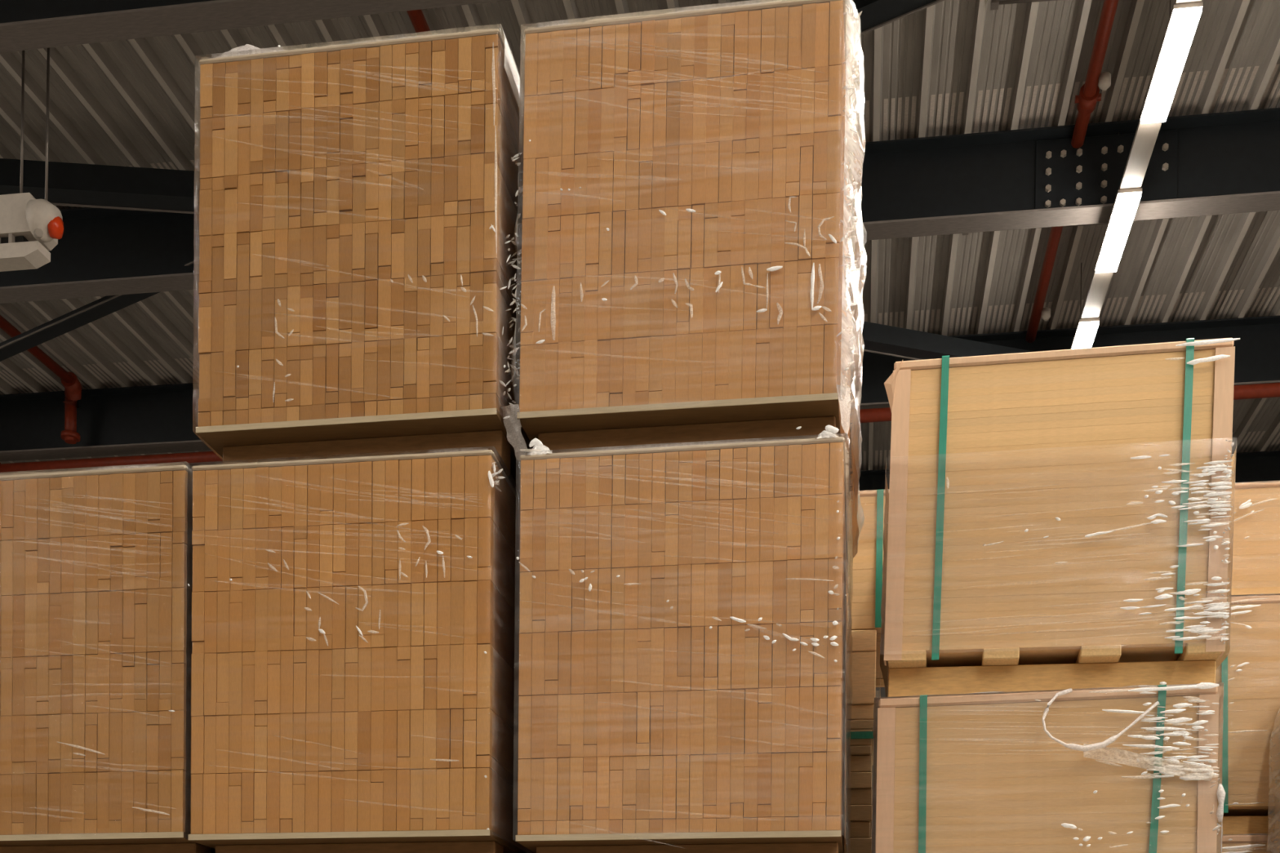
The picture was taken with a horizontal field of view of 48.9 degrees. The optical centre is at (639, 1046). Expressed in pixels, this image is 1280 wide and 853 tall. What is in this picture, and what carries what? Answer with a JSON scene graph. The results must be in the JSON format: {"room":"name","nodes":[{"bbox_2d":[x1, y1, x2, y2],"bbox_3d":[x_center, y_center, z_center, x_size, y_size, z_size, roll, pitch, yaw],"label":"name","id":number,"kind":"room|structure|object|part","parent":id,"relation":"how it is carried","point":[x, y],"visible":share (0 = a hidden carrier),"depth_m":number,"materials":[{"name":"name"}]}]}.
{"room":"warehouse","nodes":[
{"label":"warehouse","id":0,"kind":"room"},
{"bbox_2d":[0,0,1279,471],"bbox_3d":[-4.085,-8.347,5.214,34.142,0.111,43.000,1,0,9],"label":"ceiling","id":1,"kind":"structure","parent":0,"point":[946,67],"depth_m":12.66,"materials":[{"name":"grey metal"}]},
{"bbox_2d":[0,47,64,271],"bbox_3d":[-5.341,-7.320,11.420,1.440,1.980,0.401,1,0,9],"label":"heater","id":2,"kind":"object","parent":1,"relation":"hanging from","point":[30,227],"visible":0.94,"depth_m":11.30,"materials":[{"name":"white metal"}]},
{"bbox_3d":[-5.012,-7.550,11.430,0.019,1.510,0.022,1,0,9],"label":"hanger rod","id":3,"kind":"part","parent":2,"relation":"part of","materials":[{"name":"metal"}]},
{"bbox_2d":[0,240,50,271],"bbox_3d":[-5.432,-6.390,11.443,1.280,0.118,0.180,1,0,9],"label":"light fixture","id":4,"kind":"object","parent":2,"relation":"on","point":[21,255],"depth_m":11.31,"materials":[{"name":"white metal"}]},
{"bbox_3d":[-4.795,-7.517,11.396,0.019,1.570,0.022,1,0,9],"label":"hanger rod","id":5,"kind":"part","parent":2,"relation":"part of","materials":[{"name":"metal"}]},
{"bbox_2d":[0,0,507,53],"bbox_3d":[-3.322,-7.913,10.357,34.000,0.727,0.320,1,0,9],"label":"roof beam","id":6,"kind":"structure","parent":1,"relation":"attached to","point":[24,24],"depth_m":10.39,"materials":[{"name":"metal"}]},
{"bbox_2d":[853,0,944,35],"bbox_3d":[0.214,-7.782,11.454,7.982,0.252,0.244,1,0,34],"label":"brace","id":7,"kind":"object","parent":6,"relation":"attached to","point":[876,14],"visible":0.02,"depth_m":10.39,"materials":[{"name":"metal"}]},
{"bbox_3d":[0.151,-7.796,11.359,7.982,0.226,0.014,1,0,34],"label":"upright leg","id":8,"kind":"part","parent":7,"relation":"part of","materials":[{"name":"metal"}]},
{"bbox_2d":[406,8,430,32],"bbox_3d":[-2.144,-8.183,8.806,0.112,0.109,8.700,1,0,9],"label":"pipe","id":9,"kind":"object","parent":1,"relation":"attached to","point":[417,18],"visible":0.02,"depth_m":11.17,"materials":[{"name":"red metal"}]},
{"bbox_2d":[0,107,1279,303],"bbox_3d":[-2.801,-7.906,13.686,34.000,0.727,0.320,1,0,9],"label":"roof beam","id":10,"kind":"structure","parent":1,"relation":"attached to","point":[1225,162],"depth_m":12.73,"materials":[{"name":"metal"}]},
{"bbox_2d":[0,315,81,444],"bbox_3d":[-7.580,-7.982,14.604,0.341,0.760,6.475,1,0,9],"label":"pipe","id":11,"kind":"object","parent":10,"relation":"attached to","point":[73,386],"visible":1,"depth_m":17.46,"materials":[{"name":"red metal"}]},
{"bbox_2d":[0,158,194,213],"bbox_3d":[-6.750,-7.885,12.717,11.836,0.252,0.245,1,0,-5],"label":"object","id":12,"kind":"structure","parent":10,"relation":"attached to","point":[70,184],"depth_m":12.78,"materials":[{"name":"metal"}]},
{"bbox_3d":[-6.740,-7.898,12.603,11.836,0.226,0.014,1,0,-5],"label":"upright leg","id":13,"kind":"part","parent":12,"relation":"part of","materials":[{"name":"metal"}]},
{"bbox_3d":[-6.751,-7.778,12.715,11.836,0.014,0.240,1,0,-5],"label":"angle leg","id":14,"kind":"part","parent":12,"relation":"part of","materials":[{"name":"metal"}]},
{"bbox_2d":[0,259,194,361],"bbox_3d":[-7.773,-7.880,16.204,8.781,0.212,0.204,1,0,33],"label":"brace","id":15,"kind":"object","parent":10,"relation":"attached to","point":[100,308],"visible":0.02,"depth_m":15.14,"materials":[{"name":"metal"}]},
{"bbox_3d":[-7.721,-7.892,16.283,8.781,0.186,0.014,1,0,33],"label":"upright leg","id":16,"kind":"part","parent":15,"relation":"part of","materials":[{"name":"metal"}]},
{"bbox_3d":[4.160,-7.804,12.574,1.220,0.650,0.020,1,0,9],"label":"splice plate","id":17,"kind":"part","parent":10,"relation":"part of","materials":[{"name":"metal"}]},
{"bbox_2d":[1070,0,1203,349],"bbox_3d":[2.236,-7.723,-0.383,0.196,0.950,31.780,1,0,9],"label":"light strip","id":18,"kind":"object","parent":10,"relation":"hanging from","point":[1184,19],"visible":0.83,"depth_m":11.51,"materials":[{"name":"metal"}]},
{"bbox_2d":[0,315,1279,462],"bbox_3d":[-2.240,-7.897,17.273,34.000,0.727,0.320,1,0,9],"label":"roof beam","id":19,"kind":"structure","parent":1,"relation":"attached to","point":[149,419],"depth_m":17.83,"materials":[{"name":"metal"}]},
{"bbox_2d":[0,382,1279,472],"bbox_3d":[0.593,-7.322,16.663,27.804,0.244,0.269,1,0,10],"label":"pipe","id":20,"kind":"object","parent":19,"relation":"attached to","point":[1270,389],"visible":0.17,"depth_m":17.73,"materials":[{"name":"red metal"}]},
{"bbox_2d":[850,321,1033,359],"bbox_3d":[1.721,-7.739,15.110,8.208,0.212,0.204,1,0,-17],"label":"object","id":21,"kind":"structure","parent":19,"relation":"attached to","point":[881,339],"depth_m":15.45,"materials":[{"name":"metal"}]},
{"bbox_3d":[1.720,-7.652,15.108,8.208,0.014,0.200,1,0,-17],"label":"angle leg","id":22,"kind":"part","parent":21,"relation":"part of","materials":[{"name":"metal"}]},
{"bbox_2d":[990,0,1057,10],"bbox_3d":[3.453,-8.160,10.933,1.420,0.040,0.094,1,0,9],"label":"rod","id":23,"kind":"object","parent":1,"relation":"attached to","point":[994,4],"visible":1,"depth_m":11.00,"materials":[{"name":"metal"}]},
{"bbox_3d":[3.454,-8.160,10.941,1.401,0.024,0.028,1,0,7],"label":"rod","id":24,"kind":"part","parent":23,"relation":"part of","materials":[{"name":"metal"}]},
{"bbox_2d":[962,222,1107,235],"bbox_3d":[3.982,-8.152,13.988,1.520,0.040,0.094,1,0,9],"label":"rod","id":25,"kind":"object","parent":1,"relation":"attached to","point":[1101,223],"visible":0.04,"depth_m":13.94,"materials":[{"name":"metal"}]},
{"bbox_3d":[3.983,-8.152,13.996,1.501,0.024,0.028,1,0,7],"label":"rod","id":26,"kind":"part","parent":25,"relation":"part of","materials":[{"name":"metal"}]},
{"bbox_2d":[850,450,1279,490],"bbox_3d":[-1.667,-7.889,20.928,34.000,0.727,0.320,1,0,9],"label":"roof beam","id":27,"kind":"structure","parent":1,"relation":"attached to","point":[1257,466],"depth_m":19.34,"materials":[{"name":"metal"}]},
{"bbox_2d":[1025,0,1118,342],"bbox_3d":[3.503,-8.074,9.870,0.244,0.209,12.550,1,0,9],"label":"pipe","id":28,"kind":"object","parent":1,"relation":"attached to","point":[1089,95],"visible":0.73,"depth_m":12.04,"materials":[{"name":"red metal"}]},
{"bbox_2d":[871,687,885,805],"bbox_3d":[-0.853,-3.333,26.559,34.000,10.120,0.200,1,0,9],"label":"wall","id":29,"kind":"structure","parent":0,"point":[880,691],"depth_m":25.65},
{"bbox_3d":[-4.270,1.777,5.219,34.000,0.200,43.000,1,0,9],"label":"floor","id":30,"kind":"structure","parent":0,"visible":0},
{"bbox_2d":[1266,709,1279,852],"bbox_3d":[2.395,0.226,4.070,0.918,3.100,0.817,1,0,9],"label":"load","id":31,"kind":"object","parent":30,"relation":"on","point":[1277,840],"visible":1,"depth_m":4.50,"materials":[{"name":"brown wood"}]},
{"bbox_3d":[1.073,1.309,4.028,0.842,0.893,0.804,1,0,13],"label":"pallet","id":32,"kind":"object","parent":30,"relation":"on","visible":0},
{"bbox_3d":[1.086,0.413,4.028,0.842,0.893,0.804,1,0,13],"label":"pallet","id":33,"kind":"object","parent":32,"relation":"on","visible":0},
{"bbox_2d":[871,681,1226,852],"bbox_3d":[1.125,-0.481,3.993,0.888,0.889,0.902,1,0,13],"label":"pallet","id":34,"kind":"object","parent":33,"relation":"on","point":[1136,768],"visible":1,"depth_m":3.63,"materials":[{"name":"brown wood"}]},
{"bbox_2d":[879,337,1239,697],"bbox_3d":[1.156,-1.357,4.020,0.911,0.909,0.842,2,0,12],"label":"pallet","id":35,"kind":"object","parent":34,"relation":"on","point":[1062,519],"visible":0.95,"depth_m":3.64,"materials":[{"name":"brown wood"}]},
{"bbox_3d":[2.224,1.378,4.960,1.004,0.788,0.804,1,0,9],"label":"pallet","id":36,"kind":"object","parent":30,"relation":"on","visible":0},
{"bbox_3d":[2.236,0.588,4.960,1.004,0.788,0.804,1,0,9],"label":"pallet","id":37,"kind":"object","parent":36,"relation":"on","visible":0},
{"bbox_2d":[1222,833,1275,852],"bbox_3d":[2.252,-0.252,4.960,1.050,0.887,0.838,1,0,9],"label":"pallet","id":38,"kind":"object","parent":37,"relation":"on","point":[1251,842],"visible":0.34,"depth_m":4.60,"materials":[{"name":"brown wood"}]},
{"bbox_2d":[1215,594,1279,834],"bbox_3d":[2.265,-1.083,4.960,1.047,0.789,0.838,1,0,9],"label":"pallet","id":39,"kind":"object","parent":38,"relation":"on","point":[1250,673],"visible":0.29,"depth_m":4.60,"materials":[{"name":"brown wood"}]},
{"bbox_2d":[1231,480,1279,595],"bbox_3d":[2.313,-1.656,4.954,1.049,0.377,0.839,1,0,9],"label":"pallet","id":40,"kind":"object","parent":39,"relation":"on","point":[1256,524],"visible":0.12,"depth_m":4.60,"materials":[{"name":"brown wood"}]},
{"bbox_3d":[-1.571,1.171,4.441,0.828,1.089,1.206,1,0,9],"label":"bundle","id":41,"kind":"object","parent":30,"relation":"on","visible":0},
{"bbox_3d":[-1.555,0.075,4.441,0.828,1.089,1.206,1,0,9],"label":"bundle","id":42,"kind":"object","parent":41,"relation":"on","visible":0},
{"bbox_2d":[0,461,215,852],"bbox_3d":[-1.549,-1.030,4.445,0.875,1.121,1.229,0,0,8],"label":"bundle","id":43,"kind":"object","parent":42,"relation":"on","point":[93,560],"visible":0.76,"depth_m":3.83,"materials":[{"name":"brown wood"}]},
{"bbox_3d":[-1.550,-0.570,4.443,0.828,0.016,1.203,0,0,8],"label":"board","id":44,"kind":"part","parent":43,"relation":"part of","materials":[{"name":"brown wood"}]},
{"bbox_3d":[-0.741,1.184,4.311,0.828,1.089,1.206,1,0,9],"label":"bundle","id":45,"kind":"object","parent":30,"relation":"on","visible":0},
{"bbox_3d":[-0.725,0.087,4.311,0.828,1.089,1.206,1,0,9],"label":"bundle","id":46,"kind":"object","parent":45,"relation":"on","visible":0},
{"bbox_2d":[185,446,531,852],"bbox_3d":[-0.709,-1.018,4.313,0.882,1.122,1.228,0,0,8],"label":"bundle","id":47,"kind":"object","parent":46,"relation":"on","point":[350,621],"visible":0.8,"depth_m":3.72,"materials":[{"name":"brown wood"}]},
{"bbox_2d":[192,23,522,482],"bbox_3d":[-0.685,-2.121,4.312,0.889,1.142,1.231,0,0,8],"label":"bundle","id":48,"kind":"object","parent":47,"relation":"on","point":[355,208],"visible":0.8,"depth_m":3.72,"materials":[{"name":"brown wood"}]},
{"bbox_3d":[-0.692,-1.649,4.311,0.828,0.016,1.203,0,0,8],"label":"board","id":49,"kind":"part","parent":48,"relation":"part of","materials":[{"name":"brown wood"}]},
{"bbox_3d":[-0.716,-0.556,4.312,0.828,0.016,1.203,0,0,8],"label":"board","id":50,"kind":"part","parent":47,"relation":"part of","materials":[{"name":"brown wood"}]},
{"bbox_3d":[0.158,1.197,4.170,0.828,1.089,1.206,1,0,9],"label":"bundle","id":51,"kind":"object","parent":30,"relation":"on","visible":0},
{"bbox_3d":[0.174,0.101,4.170,0.828,1.089,1.206,1,0,9],"label":"bundle","id":52,"kind":"object","parent":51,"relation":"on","visible":0},
{"bbox_2d":[512,425,853,852],"bbox_3d":[0.189,-1.000,4.172,0.878,1.127,1.228,0,0,9],"label":"bundle","id":53,"kind":"object","parent":52,"relation":"on","point":[681,652],"visible":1,"depth_m":3.58,"materials":[{"name":"brown wood"}]},
{"bbox_3d":[0.183,-0.533,4.172,0.833,0.016,1.203,0,0,9],"label":"board","id":54,"kind":"part","parent":53,"relation":"part of","materials":[{"name":"brown wood"}]},
{"bbox_2d":[498,0,866,557],"bbox_3d":[0.193,-2.082,4.174,0.940,1.135,1.228,1,0,10],"label":"bundle","id":55,"kind":"object","parent":53,"relation":"on","point":[689,231],"visible":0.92,"depth_m":3.59,"materials":[{"name":"brown wood"}]},
{"bbox_3d":[0.189,-1.626,4.173,0.823,0.016,1.203,1,0,10],"label":"board","id":56,"kind":"part","parent":55,"relation":"part of","materials":[{"name":"brown wood"}]},
{"bbox_3d":[0.424,0.852,5.246,0.820,1.787,0.780,1,0,9],"label":"pack","id":57,"kind":"object","parent":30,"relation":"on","visible":0},
{"bbox_2d":[844,630,876,852],"bbox_3d":[0.448,-0.733,5.245,0.869,1.376,0.836,1,0,9],"label":"pack","id":58,"kind":"object","parent":57,"relation":"on","point":[864,646],"visible":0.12,"depth_m":4.79,"materials":[{"name":"brown wood"}]},
{"bbox_2d":[846,488,888,687],"bbox_3d":[0.642,-1.659,5.217,1.146,0.479,0.834,1,0,9],"label":"pallet","id":59,"kind":"object","parent":58,"relation":"on","point":[868,562],"visible":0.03,"depth_m":4.79,"materials":[{"name":"brown wood"}]}
]}

